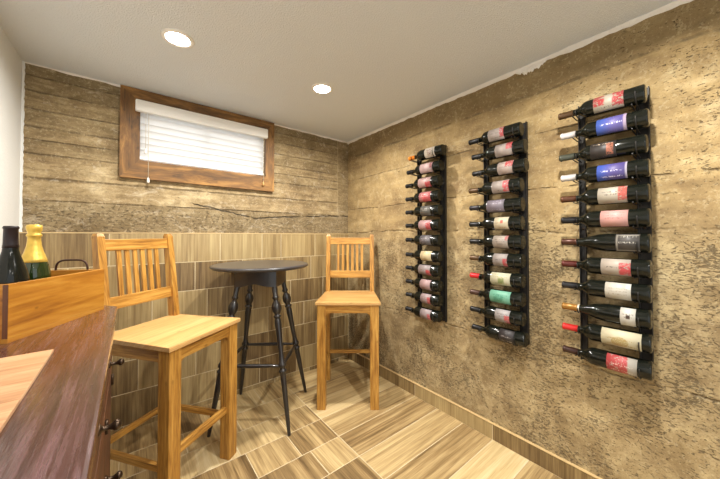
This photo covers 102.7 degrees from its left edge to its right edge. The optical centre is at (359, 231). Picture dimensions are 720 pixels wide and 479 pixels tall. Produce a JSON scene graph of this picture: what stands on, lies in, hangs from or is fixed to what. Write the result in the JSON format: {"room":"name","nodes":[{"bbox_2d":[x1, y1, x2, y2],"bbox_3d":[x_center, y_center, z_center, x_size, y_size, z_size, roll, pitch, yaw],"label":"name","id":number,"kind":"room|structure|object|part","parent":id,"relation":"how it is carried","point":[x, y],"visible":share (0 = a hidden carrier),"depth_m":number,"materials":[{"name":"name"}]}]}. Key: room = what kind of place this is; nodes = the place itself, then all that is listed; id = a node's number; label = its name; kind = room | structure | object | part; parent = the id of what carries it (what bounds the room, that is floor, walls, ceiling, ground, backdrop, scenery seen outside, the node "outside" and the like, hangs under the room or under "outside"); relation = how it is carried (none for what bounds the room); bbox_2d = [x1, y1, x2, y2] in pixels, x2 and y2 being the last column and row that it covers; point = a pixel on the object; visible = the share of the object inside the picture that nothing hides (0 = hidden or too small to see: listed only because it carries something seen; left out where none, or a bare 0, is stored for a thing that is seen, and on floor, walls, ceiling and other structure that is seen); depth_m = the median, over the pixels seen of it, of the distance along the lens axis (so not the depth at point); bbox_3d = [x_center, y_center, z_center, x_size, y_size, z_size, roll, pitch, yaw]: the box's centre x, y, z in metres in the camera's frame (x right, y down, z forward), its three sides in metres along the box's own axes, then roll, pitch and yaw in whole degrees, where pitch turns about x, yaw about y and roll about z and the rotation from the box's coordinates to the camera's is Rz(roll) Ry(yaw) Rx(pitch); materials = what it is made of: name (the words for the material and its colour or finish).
{"room":"bar","nodes":[
{"label":"bar","id":0,"kind":"room"},
{"bbox_2d":[0,26,21,252],"bbox_3d":[-0.657,0.144,-0.028,0.120,2.200,4.220,1,-1,-39],"label":"wall","id":1,"kind":"structure","parent":0,"point":[10,61],"depth_m":1.43,"materials":[{"name":"paint"}]},
{"bbox_2d":[22,63,347,233],"bbox_3d":[-1.050,0.179,2.333,2.213,2.200,0.200,1,-1,-39],"label":"wall","id":2,"kind":"structure","parent":0,"point":[72,182],"depth_m":1.83,"materials":[{"name":"wood"}]},
{"bbox_2d":[19,61,24,231],"bbox_3d":[-1.847,-0.463,1.575,0.013,0.938,0.007,1,-1,-39],"label":"trim","id":3,"kind":"structure","parent":2,"relation":"attached to","point":[23,62],"depth_m":1.57,"materials":[{"name":"paint"}]},
{"bbox_2d":[19,232,347,434],"bbox_3d":[-0.984,0.646,2.243,2.213,1.263,0.012,1,-1,-39],"label":"tile wainscoting","id":4,"kind":"structure","parent":2,"relation":"attached to","point":[203,291],"depth_m":2.15,"materials":[{"name":"tile"}]},
{"bbox_2d":[24,61,346,142],"bbox_3d":[-0.985,-0.916,2.267,2.213,0.017,0.013,1,-1,-39],"label":"trim","id":5,"kind":"structure","parent":2,"relation":"attached to","point":[68,73],"depth_m":1.77,"materials":[{"name":"paint"}]},
{"bbox_2d":[119,84,273,191],"bbox_3d":[-1.181,-0.628,2.202,1.003,0.582,0.200,1,-1,-39],"label":"window","id":6,"kind":"structure","parent":2,"relation":"in","point":[130,164],"depth_m":2.01,"materials":[{"name":"brown wood"}]},
{"bbox_2d":[135,99,267,185],"bbox_3d":[-1.112,-0.577,2.122,0.862,0.530,0.068,1,-1,-39],"label":"window blind","id":7,"kind":"object","parent":6,"relation":"attached to","point":[171,135],"visible":0.95,"depth_m":2.09,"materials":[{"name":"white plastic"}]},
{"bbox_3d":[-1.390,-0.564,1.893,0.003,0.448,0.004,1,-1,-39],"label":"pull cord","id":8,"kind":"part","parent":7,"relation":"part of","materials":[{"name":"white plastic"}]},
{"bbox_3d":[-1.124,-0.474,2.135,0.824,0.018,0.020,1,-1,-39],"label":"rail","id":9,"kind":"part","parent":7,"relation":"part of","materials":[{"name":"white plastic"}]},
{"bbox_3d":[-0.794,-0.588,2.369,0.003,0.385,0.004,1,-1,-39],"label":"pull cord","id":10,"kind":"part","parent":7,"relation":"part of","materials":[{"name":"white plastic"}]},
{"bbox_2d":[110,358,560,478],"bbox_3d":[0.254,1.301,0.682,2.453,0.101,4.220,1,-1,-39],"label":"floor","id":11,"kind":"structure","parent":0,"point":[408,437],"depth_m":1.73,"materials":[{"name":"tile"}]},
{"bbox_2d":[0,305,124,478],"bbox_3d":[-0.592,0.772,0.348,0.456,0.948,2.100,1,-1,-39],"label":"sideboard","id":12,"kind":"object","parent":11,"relation":"on","point":[61,428],"visible":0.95,"depth_m":0.53,"materials":[{"name":"brown wood"}]},
{"bbox_2d":[0,349,53,432],"bbox_3d":[-0.622,0.294,0.302,0.295,0.008,0.844,1,-1,-39],"label":"serving board","id":13,"kind":"object","parent":12,"relation":"on","point":[18,373],"visible":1,"depth_m":0.58,"materials":[{"name":"beige wood"}]},
{"bbox_2d":[0,259,103,343],"bbox_3d":[-1.093,0.206,0.946,0.215,0.202,0.372,0,-1,-10],"label":"crate","id":14,"kind":"object","parent":12,"relation":"on","point":[27,308],"visible":0.94,"depth_m":0.90,"materials":[{"name":"brown wood"}]},
{"bbox_3d":[-1.063,0.220,0.774,0.191,0.148,0.012,0,-1,-10],"label":"panel","id":15,"kind":"part","parent":14,"relation":"part of","materials":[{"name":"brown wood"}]},
{"bbox_2d":[0,226,29,283],"bbox_3d":[-1.039,0.139,0.855,0.080,0.310,0.080,1,-1,-39],"label":"wine bottle","id":16,"kind":"object","parent":14,"relation":"in","point":[13,269],"visible":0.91,"depth_m":0.84,"materials":[{"name":"black glass"}]},
{"bbox_3d":[-1.039,0.140,0.855,0.080,0.308,0.080,1,-1,-39],"label":"glass","id":17,"kind":"part","parent":16,"relation":"part of","materials":[{"name":"black glass"}]},
{"bbox_2d":[22,224,51,279],"bbox_3d":[-1.147,0.136,1.012,0.088,0.320,0.088,1,-1,-39],"label":"champagne bottle","id":18,"kind":"object","parent":14,"relation":"in","point":[34,257],"visible":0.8,"depth_m":1.00,"materials":[{"name":"green glass"}]},
{"bbox_3d":[-1.147,0.161,1.012,0.088,0.270,0.088,1,-1,-39],"label":"glass","id":19,"kind":"part","parent":18,"relation":"part of","materials":[{"name":"green glass"}]},
{"bbox_3d":[-1.121,0.144,1.120,0.115,0.072,0.007,0,-1,-10],"label":"handle","id":20,"kind":"part","parent":14,"relation":"part of","materials":[{"name":"brown metal"}]},
{"bbox_3d":[-1.122,0.225,1.119,0.191,0.148,0.012,0,-1,-10],"label":"panel","id":21,"kind":"part","parent":14,"relation":"part of","materials":[{"name":"brown wood"}]},
{"bbox_3d":[-0.622,0.434,0.674,0.018,0.164,0.434,1,-1,-39],"label":"drawer","id":22,"kind":"part","parent":12,"relation":"part of","materials":[{"name":"brown wood"}]},
{"bbox_3d":[-0.622,0.852,0.668,0.018,0.649,0.434,1,-1,-39],"label":"door","id":23,"kind":"part","parent":12,"relation":"part of","materials":[{"name":"brown wood"}]},
{"bbox_3d":[-0.871,0.856,0.981,0.018,0.649,0.354,1,-1,-39],"label":"door","id":24,"kind":"part","parent":12,"relation":"part of","materials":[{"name":"brown wood"}]},
{"bbox_3d":[-0.871,0.439,0.987,0.018,0.164,0.354,1,-1,-39],"label":"drawer","id":25,"kind":"part","parent":12,"relation":"part of","materials":[{"name":"brown wood"}]},
{"bbox_3d":[-0.580,0.454,0.669,0.042,0.026,0.026,1,-1,-39],"label":"knob","id":26,"kind":"part","parent":12,"relation":"part of","materials":[{"name":"brown metal"}]},
{"bbox_3d":[-0.761,0.760,0.891,0.042,0.026,0.026,1,-1,-39],"label":"knob","id":27,"kind":"part","parent":12,"relation":"part of","materials":[{"name":"brown metal"}]},
{"bbox_3d":[-0.848,0.459,1.005,0.042,0.026,0.026,1,-1,-39],"label":"knob","id":28,"kind":"part","parent":12,"relation":"part of","materials":[{"name":"brown metal"}]},
{"bbox_2d":[91,234,239,478],"bbox_3d":[-0.988,0.638,1.500,0.496,1.250,0.466,0,-1,14],"label":"bar stool","id":29,"kind":"object","parent":11,"relation":"on","point":[167,340],"visible":0.9,"depth_m":1.45,"materials":[{"name":"brown wood"}]},
{"bbox_3d":[-1.229,0.636,1.366,0.094,1.250,0.034,0,-1,14],"label":"leg","id":30,"kind":"part","parent":29,"relation":"part of","materials":[{"name":"brown wood"}]},
{"bbox_3d":[-1.207,0.071,1.563,0.028,0.059,0.346,0,-1,14],"label":"rail","id":31,"kind":"part","parent":29,"relation":"part of","materials":[{"name":"brown wood"}]},
{"bbox_3d":[-1.176,0.356,1.551,0.028,0.061,0.346,0,-1,14],"label":"rail","id":32,"kind":"part","parent":29,"relation":"part of","materials":[{"name":"brown wood"}]},
{"bbox_3d":[-0.836,0.887,1.262,0.062,0.744,0.062,0,-1,14],"label":"leg","id":33,"kind":"part","parent":29,"relation":"part of","materials":[{"name":"brown wood"}]},
{"bbox_3d":[-1.137,0.641,1.731,0.094,1.250,0.034,0,-1,14],"label":"leg","id":34,"kind":"part","parent":29,"relation":"part of","materials":[{"name":"brown wood"}]},
{"bbox_3d":[-0.966,0.508,1.496,0.450,0.021,0.466,0,-1,14],"label":"seat","id":35,"kind":"part","parent":29,"relation":"part of","materials":[{"name":"brown wood"}]},
{"bbox_3d":[-0.743,0.893,1.630,0.062,0.744,0.062,0,-1,14],"label":"leg","id":36,"kind":"part","parent":29,"relation":"part of","materials":[{"name":"brown wood"}]},
{"bbox_2d":[207,260,307,436],"bbox_3d":[-0.696,0.751,2.026,0.651,1.044,0.651,0,-1,4],"label":"pub table","id":37,"kind":"object","parent":11,"relation":"on","point":[266,273],"visible":0.96,"depth_m":1.89,"materials":[{"name":"grey paint"}]},
{"bbox_3d":[-0.867,0.762,1.860,0.218,1.018,0.064,1,-1,-39],"label":"leg","id":38,"kind":"part","parent":37,"relation":"part of","materials":[{"name":"black wood"}]},
{"bbox_3d":[-0.860,0.767,2.195,0.063,1.017,0.216,1,-1,-39],"label":"leg","id":39,"kind":"part","parent":37,"relation":"part of","materials":[{"name":"black wood"}]},
{"bbox_3d":[-0.520,0.762,1.861,0.067,1.018,0.224,1,-1,-39],"label":"leg","id":40,"kind":"part","parent":37,"relation":"part of","materials":[{"name":"black wood"}]},
{"bbox_3d":[-0.512,0.766,2.204,0.255,1.019,0.065,1,-1,-39],"label":"leg","id":41,"kind":"part","parent":37,"relation":"part of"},
{"bbox_2d":[315,234,380,409],"bbox_3d":[-0.086,0.650,2.289,0.466,1.250,0.496,0,-1,0],"label":"bar stool","id":42,"kind":"object","parent":11,"relation":"on","point":[368,302],"visible":1,"depth_m":2.06,"materials":[{"name":"brown wood"}]},
{"bbox_3d":[-0.276,0.900,2.081,0.062,0.744,0.062,0,-1,0],"label":"leg","id":43,"kind":"part","parent":42,"relation":"part of","materials":[{"name":"brown wood"}]},
{"bbox_3d":[-0.274,0.653,2.490,0.034,1.250,0.094,0,-1,0],"label":"leg","id":44,"kind":"part","parent":42,"relation":"part of","materials":[{"name":"brown wood"}]},
{"bbox_3d":[-0.086,0.520,2.268,0.466,0.021,0.450,0,-1,0],"label":"seat","id":45,"kind":"part","parent":42,"relation":"part of","materials":[{"name":"brown wood"}]},
{"bbox_3d":[-0.086,0.370,2.487,0.346,0.061,0.028,0,-1,0],"label":"rail","id":46,"kind":"part","parent":42,"relation":"part of","materials":[{"name":"brown wood"}]},
{"bbox_3d":[-0.086,0.085,2.523,0.346,0.059,0.028,0,-1,0],"label":"rail","id":47,"kind":"part","parent":42,"relation":"part of","materials":[{"name":"brown wood"}]},
{"bbox_3d":[0.102,0.653,2.490,0.034,1.250,0.094,0,-1,0],"label":"leg","id":48,"kind":"part","parent":42,"relation":"part of","materials":[{"name":"brown wood"}]},
{"bbox_3d":[0.104,0.900,2.081,0.062,0.744,0.062,0,-1,0],"label":"leg","id":49,"kind":"part","parent":42,"relation":"part of","materials":[{"name":"brown wood"}]},
{"bbox_2d":[0,0,676,141],"bbox_3d":[0.254,-0.995,0.717,2.513,0.100,4.280,1,-1,-39],"label":"ceiling","id":50,"kind":"structure","parent":0,"point":[385,62],"depth_m":1.44,"materials":[{"name":"paint"}]},
{"bbox_2d":[160,28,194,47],"bbox_3d":[-0.884,-0.934,1.398,0.141,0.010,0.141,1,-1,-39],"label":"recessed light","id":51,"kind":"object","parent":50,"relation":"in","point":[175,37],"visible":1,"depth_m":1.39,"materials":[{"name":"white plastic"}]},
{"bbox_2d":[311,83,332,93],"bbox_3d":[-0.246,-0.927,1.875,0.141,0.010,0.141,1,-1,-39],"label":"recessed light","id":52,"kind":"object","parent":50,"relation":"in","point":[320,88],"visible":1,"depth_m":1.86,"materials":[{"name":"white plastic"}]},
{"bbox_2d":[348,0,719,478],"bbox_3d":[1.165,0.165,1.428,0.120,2.200,4.220,1,-1,-39],"label":"wall","id":53,"kind":"structure","parent":0,"point":[607,423],"depth_m":1.47,"materials":[{"name":"concrete"}]},
{"bbox_2d":[410,145,446,321],"bbox_3d":[0.482,0.014,2.087,0.126,1.242,0.255,1,-1,-39],"label":"wine rack","id":54,"kind":"object","parent":53,"relation":"attached to","point":[443,232],"visible":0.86,"depth_m":2.04,"materials":[{"name":"metal"}]},
{"bbox_3d":[0.456,0.016,2.205,0.020,1.242,0.026,1,-1,-39],"label":"rail","id":55,"kind":"part","parent":54,"relation":"part of","materials":[{"name":"metal"}]},
{"bbox_2d":[405,306,442,321],"bbox_3d":[0.451,0.587,2.086,0.077,0.076,0.310,1,-1,-39],"label":"wine bottle","id":56,"kind":"object","parent":54,"relation":"in","point":[426,313],"visible":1,"depth_m":2.02,"materials":[{"name":"black glass"}]},
{"bbox_2d":[405,190,442,202],"bbox_3d":[0.454,-0.245,2.095,0.077,0.076,0.310,1,-1,-39],"label":"wine bottle","id":57,"kind":"object","parent":54,"relation":"in","point":[422,197],"visible":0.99,"depth_m":2.02,"materials":[{"name":"black glass"}]},
{"bbox_2d":[405,175,442,188],"bbox_3d":[0.454,-0.347,2.097,0.077,0.076,0.310,1,-1,-39],"label":"wine bottle","id":58,"kind":"object","parent":54,"relation":"in","point":[422,183],"visible":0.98,"depth_m":2.03,"materials":[{"name":"black glass"}]},
{"bbox_2d":[405,204,442,216],"bbox_3d":[0.454,-0.145,2.094,0.077,0.076,0.310,1,-1,-39],"label":"wine bottle","id":59,"kind":"object","parent":54,"relation":"in","point":[420,211],"visible":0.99,"depth_m":2.02,"materials":[{"name":"black glass"}]},
{"bbox_2d":[405,250,442,261],"bbox_3d":[0.454,0.175,2.089,0.077,0.076,0.310,1,-1,-39],"label":"wine bottle","id":60,"kind":"object","parent":54,"relation":"in","point":[423,255],"visible":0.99,"depth_m":2.02,"materials":[{"name":"black glass"}]},
{"bbox_2d":[405,235,442,245],"bbox_3d":[0.454,0.064,2.090,0.077,0.076,0.310,1,-1,-39],"label":"wine bottle","id":61,"kind":"object","parent":54,"relation":"in","point":[418,239],"visible":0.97,"depth_m":2.02,"materials":[{"name":"black glass"}]},
{"bbox_2d":[405,219,442,230],"bbox_3d":[0.454,-0.043,2.092,0.077,0.076,0.310,1,-1,-39],"label":"wine bottle","id":62,"kind":"object","parent":54,"relation":"in","point":[420,225],"visible":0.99,"depth_m":2.02,"materials":[{"name":"black glass"}]},
{"bbox_2d":[405,291,443,306],"bbox_3d":[0.454,0.478,2.084,0.077,0.076,0.310,1,-1,-39],"label":"wine bottle","id":63,"kind":"object","parent":54,"relation":"in","point":[419,296],"visible":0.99,"depth_m":2.01,"materials":[{"name":"black glass"}]},
{"bbox_2d":[405,278,443,291],"bbox_3d":[0.454,0.378,2.086,0.077,0.076,0.310,1,-1,-39],"label":"wine bottle","id":64,"kind":"object","parent":54,"relation":"in","point":[423,283],"visible":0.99,"depth_m":2.02,"materials":[{"name":"black glass"}]},
{"bbox_2d":[405,264,443,276],"bbox_3d":[0.454,0.275,2.087,0.077,0.076,0.310,1,-1,-39],"label":"wine bottle","id":65,"kind":"object","parent":54,"relation":"in","point":[425,269],"visible":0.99,"depth_m":2.02,"materials":[{"name":"black glass"}]},
{"bbox_2d":[406,160,444,174],"bbox_3d":[0.461,-0.449,2.089,0.077,0.076,0.310,1,-1,-39],"label":"wine bottle","id":66,"kind":"object","parent":54,"relation":"in","point":[426,168],"visible":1,"depth_m":2.02,"materials":[{"name":"black glass"}]},
{"bbox_2d":[408,144,446,160],"bbox_3d":[0.473,-0.553,2.076,0.077,0.076,0.310,1,-1,-39],"label":"wine bottle","id":67,"kind":"object","parent":54,"relation":"in","point":[439,150],"visible":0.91,"depth_m":2.01,"materials":[{"name":"black glass"}]},
{"bbox_3d":[0.590,0.013,2.037,0.020,1.242,0.042,1,-1,-39],"label":"rail","id":68,"kind":"part","parent":54,"relation":"part of","materials":[{"name":"metal"}]},
{"bbox_2d":[347,348,601,478],"bbox_3d":[1.117,1.212,1.366,0.014,0.102,3.969,1,-1,-39],"label":"baseboard","id":69,"kind":"structure","parent":53,"relation":"attached to","point":[556,465],"depth_m":1.77,"materials":[{"name":"tile"}]},
{"bbox_2d":[477,121,529,345],"bbox_3d":[0.815,0.009,1.671,0.126,1.244,0.255,1,-1,-39],"label":"wine rack","id":70,"kind":"object","parent":53,"relation":"attached to","point":[525,232],"visible":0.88,"depth_m":1.62,"materials":[{"name":"metal"}]},
{"bbox_3d":[0.788,0.010,1.790,0.020,1.242,0.026,1,-1,-39],"label":"rail","id":71,"kind":"part","parent":70,"relation":"part of","materials":[{"name":"metal"}]},
{"bbox_2d":[468,122,523,144],"bbox_3d":[0.783,-0.557,1.687,0.077,0.076,0.310,1,-1,-39],"label":"wine bottle","id":72,"kind":"object","parent":70,"relation":"in","point":[505,132],"visible":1,"depth_m":1.63,"materials":[{"name":"black glass"}]},
{"bbox_2d":[469,216,524,229],"bbox_3d":[0.785,-0.044,1.678,0.077,0.076,0.310,1,-1,-39],"label":"wine bottle","id":73,"kind":"object","parent":70,"relation":"in","point":[491,223],"visible":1,"depth_m":1.61,"materials":[{"name":"black glass"}]},
{"bbox_2d":[469,178,524,194],"bbox_3d":[0.783,-0.252,1.683,0.077,0.076,0.310,1,-1,-39],"label":"wine bottle","id":74,"kind":"object","parent":70,"relation":"in","point":[503,186],"visible":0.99,"depth_m":1.62,"materials":[{"name":"black glass"}]},
{"bbox_2d":[469,235,525,248],"bbox_3d":[0.786,0.061,1.675,0.077,0.076,0.310,1,-1,-39],"label":"wine bottle","id":75,"kind":"object","parent":70,"relation":"in","point":[490,241],"visible":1,"depth_m":1.61,"materials":[{"name":"black glass"}]},
{"bbox_2d":[469,252,525,267],"bbox_3d":[0.786,0.163,1.673,0.077,0.076,0.310,1,-1,-39],"label":"wine bottle","id":76,"kind":"object","parent":70,"relation":"in","point":[493,259],"visible":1,"depth_m":1.61,"materials":[{"name":"black glass"}]},
{"bbox_2d":[469,197,525,212],"bbox_3d":[0.786,-0.145,1.678,0.077,0.076,0.310,1,-1,-39],"label":"wine bottle","id":77,"kind":"object","parent":70,"relation":"in","point":[500,205],"visible":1,"depth_m":1.61,"materials":[{"name":"black glass"}]},
{"bbox_2d":[470,288,525,306],"bbox_3d":[0.786,0.373,1.670,0.077,0.076,0.310,1,-1,-39],"label":"wine bottle","id":78,"kind":"object","parent":70,"relation":"in","point":[490,294],"visible":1,"depth_m":1.61,"materials":[{"name":"black glass"}]},
{"bbox_2d":[470,271,525,287],"bbox_3d":[0.786,0.271,1.671,0.077,0.076,0.310,1,-1,-39],"label":"wine bottle","id":79,"kind":"object","parent":70,"relation":"in","point":[490,277],"visible":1,"depth_m":1.61,"materials":[{"name":"black glass"}]},
{"bbox_2d":[470,306,526,326],"bbox_3d":[0.786,0.477,1.668,0.077,0.076,0.310,1,-1,-39],"label":"wine bottle","id":80,"kind":"object","parent":70,"relation":"in","point":[504,315],"visible":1,"depth_m":1.61,"materials":[{"name":"black glass"}]},
{"bbox_2d":[471,139,527,159],"bbox_3d":[0.796,-0.458,1.670,0.077,0.076,0.310,1,-1,-39],"label":"wine bottle","id":81,"kind":"object","parent":70,"relation":"in","point":[519,146],"visible":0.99,"depth_m":1.61,"materials":[{"name":"black glass"}]},
{"bbox_2d":[472,324,528,346],"bbox_3d":[0.793,0.585,1.657,0.077,0.076,0.310,1,-1,-39],"label":"wine bottle","id":82,"kind":"object","parent":70,"relation":"in","point":[503,334],"visible":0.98,"depth_m":1.59,"materials":[{"name":"black glass"}]},
{"bbox_2d":[472,158,528,176],"bbox_3d":[0.798,-0.355,1.665,0.077,0.076,0.310,1,-1,-39],"label":"wine bottle","id":83,"kind":"object","parent":70,"relation":"in","point":[521,165],"visible":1,"depth_m":1.60,"materials":[{"name":"black glass"}]},
{"bbox_3d":[0.922,0.007,1.621,0.020,1.242,0.042,1,-1,-39],"label":"rail","id":84,"kind":"part","parent":70,"relation":"part of","materials":[{"name":"metal"}]},
{"bbox_2d":[347,0,692,143],"bbox_3d":[1.111,-0.922,1.400,0.024,0.030,3.980,1,-1,-39],"label":"trim","id":85,"kind":"structure","parent":53,"relation":"attached to","point":[674,4],"depth_m":1.48,"materials":[{"name":"paint"}]},
{"bbox_2d":[514,57,549,74],"bbox_3d":[0.960,-0.907,1.599,0.009,0.050,0.200,1,-1,-39],"label":"trim","id":86,"kind":"structure","parent":53,"relation":"attached to","point":[524,70],"depth_m":1.60,"materials":[{"name":"paint"}]},
{"bbox_2d":[572,86,653,378],"bbox_3d":[1.118,0.002,1.290,0.128,1.242,0.255,1,-1,-39],"label":"wine rack","id":87,"kind":"object","parent":53,"relation":"attached to","point":[581,120],"visible":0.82,"depth_m":1.25,"materials":[{"name":"metal"}]},
{"bbox_3d":[1.091,0.004,1.409,0.020,1.242,0.026,1,-1,-39],"label":"rail","id":88,"kind":"part","parent":87,"relation":"part of","materials":[{"name":"metal"}]},
{"bbox_2d":[558,84,646,119],"bbox_3d":[1.085,-0.568,1.310,0.077,0.076,0.310,1,-1,-39],"label":"wine bottle","id":89,"kind":"object","parent":87,"relation":"in","point":[622,99],"visible":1,"depth_m":1.25,"materials":[{"name":"black glass"}]},
{"bbox_2d":[559,134,648,161],"bbox_3d":[1.086,-0.360,1.305,0.077,0.076,0.310,1,-1,-39],"label":"wine bottle","id":90,"kind":"object","parent":87,"relation":"in","point":[625,146],"visible":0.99,"depth_m":1.25,"materials":[{"name":"black glass"}]},
{"bbox_2d":[560,108,649,139],"bbox_3d":[1.090,-0.466,1.302,0.077,0.076,0.310,1,-1,-39],"label":"wine bottle","id":91,"kind":"object","parent":87,"relation":"in","point":[621,123],"visible":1,"depth_m":1.25,"materials":[{"name":"black glass"}]},
{"bbox_2d":[561,158,650,182],"bbox_3d":[1.090,-0.260,1.299,0.077,0.076,0.310,1,-1,-39],"label":"wine bottle","id":92,"kind":"object","parent":87,"relation":"in","point":[621,170],"visible":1,"depth_m":1.24,"materials":[{"name":"black glass"}]},
{"bbox_2d":[561,183,650,204],"bbox_3d":[1.089,-0.157,1.298,0.077,0.076,0.310,1,-1,-39],"label":"wine bottle","id":93,"kind":"object","parent":87,"relation":"in","point":[619,194],"visible":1,"depth_m":1.24,"materials":[{"name":"black glass"}]},
{"bbox_2d":[561,233,651,252],"bbox_3d":[1.090,0.050,1.294,0.081,0.080,0.310,1,-1,-39],"label":"wine bottle","id":94,"kind":"object","parent":87,"relation":"in","point":[610,242],"visible":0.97,"depth_m":1.23,"materials":[{"name":"black glass"}]},
{"bbox_2d":[561,208,651,227],"bbox_3d":[1.090,-0.055,1.296,0.077,0.076,0.310,1,-1,-39],"label":"wine bottle","id":95,"kind":"object","parent":87,"relation":"in","point":[626,217],"visible":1,"depth_m":1.24,"materials":[{"name":"black glass"}]},
{"bbox_2d":[561,257,652,277],"bbox_3d":[1.090,0.156,1.293,0.077,0.076,0.310,1,-1,-39],"label":"wine bottle","id":96,"kind":"object","parent":87,"relation":"in","point":[594,265],"visible":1,"depth_m":1.24,"materials":[{"name":"black glass"}]},
{"bbox_2d":[562,302,652,328],"bbox_3d":[1.089,0.362,1.290,0.081,0.080,0.310,1,-1,-39],"label":"wine bottle","id":97,"kind":"object","parent":87,"relation":"in","point":[618,314],"visible":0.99,"depth_m":1.23,"materials":[{"name":"black glass"}]},
{"bbox_2d":[562,279,652,302],"bbox_3d":[1.090,0.258,1.291,0.077,0.076,0.310,1,-1,-39],"label":"wine bottle","id":98,"kind":"object","parent":87,"relation":"in","point":[598,288],"visible":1,"depth_m":1.23,"materials":[{"name":"black glass"}]},
{"bbox_2d":[562,345,653,380],"bbox_3d":[1.090,0.569,1.286,0.077,0.076,0.310,1,-1,-39],"label":"wine bottle","id":99,"kind":"object","parent":87,"relation":"in","point":[618,362],"visible":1,"depth_m":1.23,"materials":[{"name":"black glass"}]},
{"bbox_2d":[562,323,653,353],"bbox_3d":[1.090,0.460,1.288,0.077,0.076,0.310,1,-1,-39],"label":"wine bottle","id":100,"kind":"object","parent":87,"relation":"in","point":[624,338],"visible":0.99,"depth_m":1.23,"materials":[{"name":"black glass"}]},
{"bbox_3d":[1.226,0.002,1.240,0.020,1.242,0.042,1,-1,-39],"label":"rail","id":101,"kind":"part","parent":87,"relation":"part of","materials":[{"name":"metal"}]}
]}

